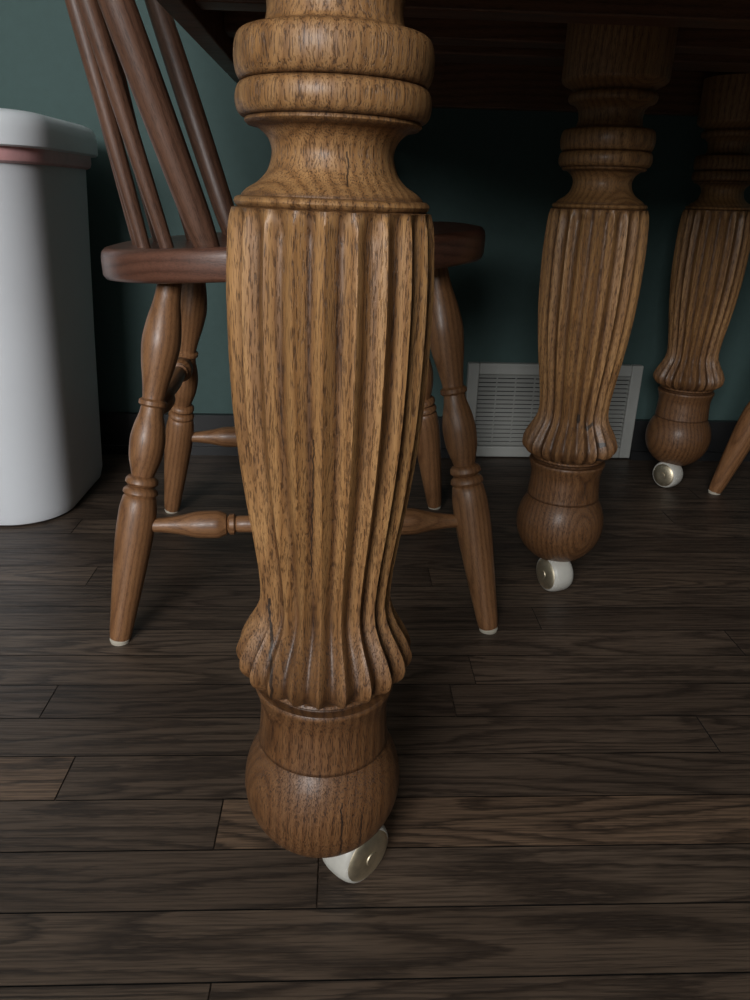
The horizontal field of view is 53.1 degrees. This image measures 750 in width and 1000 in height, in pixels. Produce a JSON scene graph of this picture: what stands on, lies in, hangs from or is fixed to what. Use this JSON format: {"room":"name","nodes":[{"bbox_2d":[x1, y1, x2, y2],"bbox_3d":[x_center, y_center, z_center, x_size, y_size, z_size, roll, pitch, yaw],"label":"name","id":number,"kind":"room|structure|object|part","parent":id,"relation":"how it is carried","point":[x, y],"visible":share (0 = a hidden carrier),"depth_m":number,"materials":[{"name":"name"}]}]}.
{"room":"dining room","nodes":[
{"label":"dining room","id":0,"kind":"room"},
{"bbox_2d":[0,454,749,999],"bbox_3d":[0.061,0.671,-0.372,4.701,0.002,4.062,0,22,-3],"label":"floor","id":1,"kind":"structure","parent":0,"point":[42,580],"depth_m":0.68,"materials":[{"name":"brown wood"}]},
{"bbox_2d":[0,108,101,525],"bbox_3d":[-0.637,-0.277,1.162,0.404,0.571,0.376,0,22,-3],"label":"trash can","id":2,"kind":"object","parent":1,"relation":"on","point":[51,452],"visible":1,"depth_m":1.09,"materials":[{"name":"plastic"}]},
{"bbox_3d":[-0.631,-0.521,1.064,0.404,0.044,0.376,0,22,-3],"label":"lid","id":3,"kind":"part","parent":2,"relation":"part of","materials":[{"name":"plastic"}]},
{"bbox_2d":[65,0,497,645],"bbox_3d":[-0.115,-0.361,0.876,0.514,0.967,0.477,-1,22,-6],"label":"dining chair","id":4,"kind":"object","parent":1,"relation":"on","point":[114,45],"visible":0.8,"depth_m":0.82,"materials":[{"name":"brown wood"}]},
{"bbox_3d":[-0.254,-0.039,0.827,0.042,0.407,0.042,9,10,-13],"label":"leg","id":5,"kind":"part","parent":4,"relation":"part of","materials":[{"name":"brown wood"}]},
{"bbox_3d":[-0.283,-0.153,1.108,0.042,0.407,0.042,11,32,-7],"label":"leg","id":6,"kind":"part","parent":4,"relation":"part of","materials":[{"name":"brown wood"}]},
{"bbox_3d":[-0.096,-0.302,0.901,0.434,0.064,0.400,-1,22,-6],"label":"seat","id":7,"kind":"part","parent":4,"relation":"part of","materials":[{"name":"brown wood"}]},
{"bbox_3d":[0.072,-0.167,1.138,0.042,0.427,0.042,-12,34,-5],"label":"leg","id":8,"kind":"part","parent":4,"relation":"part of","materials":[{"name":"brown wood"}]},
{"bbox_3d":[0.100,-0.053,0.858,0.042,0.427,0.042,-9,12,2],"label":"leg","id":9,"kind":"part","parent":4,"relation":"part of","materials":[{"name":"brown wood"}]},
{"bbox_2d":[156,0,749,882],"bbox_3d":[0.263,-0.212,0.850,0.958,0.730,1.098,0,22,-3],"label":"dining table","id":10,"kind":"object","parent":1,"relation":"on","point":[330,255],"visible":1,"depth_m":0.48,"materials":[{"name":"brown wood"}]},
{"bbox_3d":[-0.028,-0.040,0.449,0.117,0.623,0.116,-1,22,-8],"label":"leg","id":11,"kind":"part","parent":10,"relation":"part of","materials":[{"name":"brown wood"}]},
{"bbox_3d":[0.272,-0.468,0.687,0.866,0.054,0.036,0,22,-3],"label":"slide rail","id":12,"kind":"part","parent":10,"relation":"part of","materials":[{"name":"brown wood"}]},
{"bbox_3d":[0.265,-0.542,0.857,0.866,0.045,0.036,0,22,-3],"label":"slide rail","id":13,"kind":"part","parent":10,"relation":"part of","materials":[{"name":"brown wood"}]},
{"bbox_3d":[0.263,-0.562,0.913,0.866,0.050,0.036,0,22,-3],"label":"slide rail","id":14,"kind":"part","parent":10,"relation":"part of","materials":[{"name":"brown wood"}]},
{"bbox_3d":[0.260,-0.596,0.986,0.866,0.042,0.036,0,22,-3],"label":"slide rail","id":15,"kind":"part","parent":10,"relation":"part of","materials":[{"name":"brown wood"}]},
{"bbox_3d":[0.249,-0.212,0.891,0.116,0.623,0.117,6,23,12],"label":"leg","id":16,"kind":"part","parent":10,"relation":"part of","materials":[{"name":"brown wood"}]},
{"bbox_3d":[0.554,-0.355,1.264,0.116,0.623,0.117,-15,27,-35],"label":"leg","id":17,"kind":"part","parent":10,"relation":"part of","materials":[{"name":"brown wood"}]},
{"bbox_2d":[708,401,749,494],"bbox_3d":[0.885,-0.392,1.018,0.514,0.967,0.477,-1,22,-5],"label":"dining chair","id":18,"kind":"object","parent":1,"relation":"on","point":[737,447],"visible":1,"depth_m":1.30,"materials":[{"name":"brown wood"}]},
{"bbox_2d":[0,0,749,430],"bbox_3d":[0.013,-1.247,1.097,4.900,2.450,0.100,0,22,-3],"label":"wall","id":19,"kind":"structure","parent":0,"point":[499,172],"depth_m":1.33,"materials":[{"name":"teal paint"}]},
{"bbox_2d":[99,412,749,460],"bbox_3d":[-0.014,-0.126,1.485,4.700,0.080,0.020,0,22,-3],"label":"baseboard","id":20,"kind":"structure","parent":19,"relation":"attached to","point":[115,427],"depth_m":1.47,"materials":[{"name":"paint"}]},
{"bbox_2d":[466,362,643,457],"bbox_3d":[0.346,-0.175,1.482,0.340,0.188,0.016,0,22,-3],"label":"air vent","id":21,"kind":"object","parent":19,"relation":"in","point":[503,398],"visible":0.59,"depth_m":1.48,"materials":[{"name":"metal"}]},
{"bbox_3d":[0.188,-0.177,1.474,0.022,0.188,0.016,0,22,-3],"label":"frame","id":22,"kind":"part","parent":21,"relation":"part of","materials":[{"name":"paint"}]},
{"bbox_3d":[0.344,-0.099,1.513,0.296,0.022,0.016,0,22,-3],"label":"frame","id":23,"kind":"part","parent":21,"relation":"part of","materials":[{"name":"paint"}]},
{"bbox_3d":[0.348,-0.252,1.450,0.296,0.022,0.016,0,22,-3],"label":"frame","id":24,"kind":"part","parent":21,"relation":"part of","materials":[{"name":"paint"}]},
{"bbox_3d":[0.505,-0.174,1.488,0.022,0.188,0.016,0,22,-3],"label":"frame","id":25,"kind":"part","parent":21,"relation":"part of","materials":[{"name":"paint"}]}
]}

